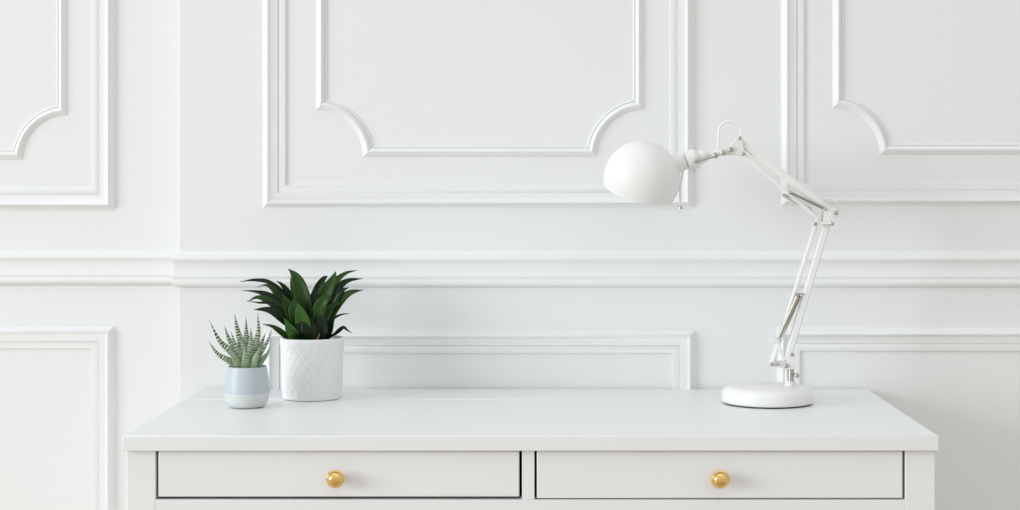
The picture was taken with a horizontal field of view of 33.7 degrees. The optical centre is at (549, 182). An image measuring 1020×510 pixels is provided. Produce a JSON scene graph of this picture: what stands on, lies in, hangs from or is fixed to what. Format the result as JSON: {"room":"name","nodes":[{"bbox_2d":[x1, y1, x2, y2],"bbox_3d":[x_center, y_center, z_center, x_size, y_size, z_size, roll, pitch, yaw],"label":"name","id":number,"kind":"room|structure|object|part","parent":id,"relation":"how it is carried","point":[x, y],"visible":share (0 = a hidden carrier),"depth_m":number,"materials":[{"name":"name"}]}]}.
{"room":"home office","nodes":[
{"label":"home office","id":0,"kind":"room"},
{"bbox_2d":[0,0,178,509],"bbox_3d":[-1.451,-0.089,2.862,1.698,2.750,0.150,0,0,0],"label":"wall","id":1,"kind":"structure","parent":0,"point":[46,394],"depth_m":2.79,"materials":[{"name":"white paint"}]},
{"bbox_2d":[0,0,66,159],"bbox_3d":[-1.073,-0.588,2.784,0.546,1.102,0.007,0,0,0],"label":"trim","id":2,"kind":"structure","parent":1,"relation":"attached to","point":[16,153],"depth_m":2.78,"materials":[{"name":"white paint"}]},
{"bbox_2d":[0,0,115,211],"bbox_3d":[-1.077,-0.591,2.782,0.717,1.278,0.010,0,0,0],"label":"trim","id":3,"kind":"structure","parent":1,"relation":"attached to","point":[101,196],"depth_m":2.78,"materials":[{"name":"white paint"}]},
{"bbox_2d":[0,325,115,509],"bbox_3d":[-1.077,0.712,2.782,0.716,0.954,0.010,0,0,0],"label":"trim","id":4,"kind":"structure","parent":1,"relation":"attached to","point":[101,339],"depth_m":2.78,"materials":[{"name":"white paint"}]},
{"bbox_2d":[179,0,1019,509],"bbox_3d":[0.749,-0.089,2.831,2.702,2.750,0.200,0,0,0],"label":"wall","id":5,"kind":"structure","parent":0,"point":[414,72],"depth_m":2.73,"materials":[{"name":"white paint"}]},
{"bbox_2d":[261,0,693,209],"bbox_3d":[-0.117,-0.581,2.726,0.703,1.249,0.010,0,0,0],"label":"trim","id":6,"kind":"structure","parent":5,"relation":"attached to","point":[276,194],"depth_m":2.73,"materials":[{"name":"white paint"}]},
{"bbox_2d":[263,329,695,388],"bbox_3d":[-0.114,0.701,2.726,0.704,0.928,0.010,0,0,0],"label":"trim","id":7,"kind":"structure","parent":5,"relation":"attached to","point":[681,343],"depth_m":2.73,"materials":[{"name":"white paint"}]},
{"bbox_2d":[316,0,643,156],"bbox_3d":[-0.114,-0.579,2.728,0.533,1.075,0.007,0,0,0],"label":"trim","id":8,"kind":"structure","parent":5,"relation":"attached to","point":[322,103],"depth_m":2.73,"materials":[{"name":"white paint"}]},
{"bbox_2d":[0,250,1019,287],"bbox_3d":[-0.100,0.142,2.753,4.400,0.059,0.067,0,0,0],"label":"chair rail","id":9,"kind":"object","parent":5,"relation":"attached to","point":[176,268],"visible":0.98,"depth_m":2.72,"materials":[{"name":"white paint"}]},
{"bbox_2d":[775,327,1019,383],"bbox_3d":[0.721,0.700,2.726,0.709,0.931,0.010,0,0,0],"label":"trim","id":10,"kind":"structure","parent":5,"relation":"attached to","point":[809,338],"depth_m":2.73,"materials":[{"name":"white paint"}]},
{"bbox_2d":[779,0,1019,207],"bbox_3d":[0.724,-0.582,2.726,0.702,1.246,0.010,0,0,0],"label":"trim","id":11,"kind":"structure","parent":5,"relation":"attached to","point":[791,39],"depth_m":2.73,"materials":[{"name":"white paint"}]},
{"bbox_2d":[832,0,1019,154],"bbox_3d":[0.725,-0.580,2.728,0.532,1.071,0.007,0,0,0],"label":"trim","id":12,"kind":"structure","parent":5,"relation":"attached to","point":[838,101],"depth_m":2.73,"materials":[{"name":"white paint"}]},
{"bbox_3d":[-0.100,1.311,1.278,4.400,0.050,3.305,0,0,0],"label":"floor","id":13,"kind":"structure","parent":0,"visible":0},
{"bbox_2d":[123,389,938,509],"bbox_3d":[-0.026,0.811,2.468,1.081,0.951,0.515,0,0,0],"label":"dresser","id":14,"kind":"object","parent":13,"relation":"on","point":[362,449],"visible":1,"depth_m":2.23,"materials":[{"name":"white paint"}]},
{"bbox_3d":[-0.543,0.821,2.254,0.039,0.930,0.038,0,0,0],"label":"leg","id":15,"kind":"part","parent":14,"relation":"part of","materials":[{"name":"white paint"}]},
{"bbox_2d":[209,313,271,408],"bbox_3d":[-0.461,0.266,2.514,0.095,0.139,0.067,0,0,0],"label":"potted succulent","id":16,"kind":"object","parent":14,"relation":"on","point":[247,385],"visible":1,"depth_m":2.49,"materials":[{"name":"white ceramic"}]},
{"bbox_2d":[224,364,269,408],"bbox_3d":[-0.453,0.305,2.514,0.067,0.061,0.067,0,0,0],"label":"pot","id":17,"kind":"object","parent":16,"relation":"attached to","point":[247,386],"depth_m":2.49,"materials":[{"name":"ceramic"}]},
{"bbox_2d":[240,269,362,400],"bbox_3d":[-0.387,0.234,2.618,0.194,0.201,0.101,0,0,-5],"label":"potted plant","id":18,"kind":"object","parent":14,"relation":"on","point":[311,355],"visible":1,"depth_m":2.59,"materials":[{"name":"green plant"}]},
{"bbox_3d":[-0.370,0.288,2.618,0.098,0.094,0.098,0,0,0],"label":"pot","id":19,"kind":"part","parent":18,"relation":"part of","materials":[{"name":"white ceramic"}]},
{"bbox_3d":[-0.283,0.392,2.223,0.024,0.024,0.025,0,0,0],"label":"knob","id":20,"kind":"part","parent":14,"relation":"part of","materials":[{"name":"gold metal"}]},
{"bbox_3d":[-0.281,0.388,2.244,0.480,0.061,0.018,0,0,0],"label":"drawer","id":21,"kind":"part","parent":14,"relation":"part of","materials":[{"name":"white paint"}]},
{"bbox_3d":[-0.026,0.430,2.473,0.996,0.008,0.416,0,0,0],"label":"dust panel","id":22,"kind":"part","parent":14,"relation":"part of","materials":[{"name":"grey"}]},
{"bbox_3d":[-0.026,0.430,2.250,0.996,0.017,0.030,0,0,0],"label":"rail","id":23,"kind":"part","parent":14,"relation":"part of","materials":[{"name":"white paint"}]},
{"bbox_3d":[0.226,0.389,2.244,0.486,0.063,0.018,0,0,0],"label":"drawer","id":24,"kind":"part","parent":14,"relation":"part of","materials":[{"name":"white paint"}]},
{"bbox_3d":[0.225,0.393,2.223,0.024,0.024,0.025,0,0,0],"label":"knob","id":25,"kind":"part","parent":14,"relation":"part of","materials":[{"name":"gold metal"}]},
{"bbox_2d":[603,120,838,408],"bbox_3d":[0.261,0.120,2.561,0.360,0.430,0.139,0,0,3],"label":"desk lamp","id":26,"kind":"object","parent":14,"relation":"on","point":[646,172],"visible":1,"depth_m":2.54,"materials":[{"name":"white metal"}]},
{"bbox_3d":[0.140,-0.015,2.557,0.117,0.097,0.117,0,0,0],"label":"lamp shade","id":27,"kind":"part","parent":26,"relation":"part of","materials":[{"name":"white metal"}]},
{"bbox_2d":[679,170,683,208],"bbox_3d":[0.200,0.009,2.555,0.010,0.063,0.006,0,0,0],"label":"switch","id":28,"kind":"object","parent":26,"relation":"attached to","point":[680,180],"depth_m":2.55,"materials":[{"name":"silver metal"}]},
{"bbox_2d":[683,149,707,170],"bbox_3d":[0.221,-0.034,2.557,0.037,0.034,0.032,0,0,0],"label":"socket","id":29,"kind":"object","parent":26,"relation":"attached to","point":[692,159],"depth_m":2.55,"materials":[{"name":"white metal"}]},
{"bbox_3d":[0.238,-0.036,2.544,0.033,0.011,0.004,0,0,-11],"label":"head rod","id":30,"kind":"part","parent":26,"relation":"part of","materials":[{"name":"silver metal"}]},
{"bbox_3d":[0.247,-0.042,2.557,0.031,0.016,0.010,0,0,0],"label":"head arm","id":31,"kind":"part","parent":26,"relation":"part of","materials":[{"name":"white metal"}]},
{"bbox_3d":[0.282,-0.055,2.549,0.026,0.029,0.002,0,0,0],"label":"head plate","id":32,"kind":"part","parent":26,"relation":"part of","materials":[{"name":"white metal"}]},
{"bbox_3d":[0.352,0.007,2.557,0.120,0.104,0.009,0,0,0],"label":"arm","id":33,"kind":"part","parent":26,"relation":"part of","materials":[{"name":"white metal"}]},
{"bbox_3d":[0.358,-0.009,2.557,0.146,0.116,0.011,0,0,0],"label":"arm","id":34,"kind":"part","parent":26,"relation":"part of","materials":[{"name":"white metal"}]},
{"bbox_3d":[0.373,0.166,2.558,0.074,0.221,0.009,0,0,0],"label":"arm","id":35,"kind":"part","parent":26,"relation":"part of","materials":[{"name":"white metal"}]},
{"bbox_3d":[0.391,0.166,2.557,0.074,0.224,0.011,0,0,0],"label":"arm","id":36,"kind":"part","parent":26,"relation":"part of","materials":[{"name":"white metal"}]},
{"bbox_3d":[0.425,0.052,2.549,0.023,0.027,0.002,0,0,0],"label":"elbow plate","id":37,"kind":"part","parent":26,"relation":"part of","materials":[{"name":"white metal"}]},
{"bbox_3d":[0.492,0.821,2.254,0.040,0.930,0.038,0,0,0],"label":"leg","id":38,"kind":"part","parent":14,"relation":"part of","materials":[{"name":"white paint"}]}
]}

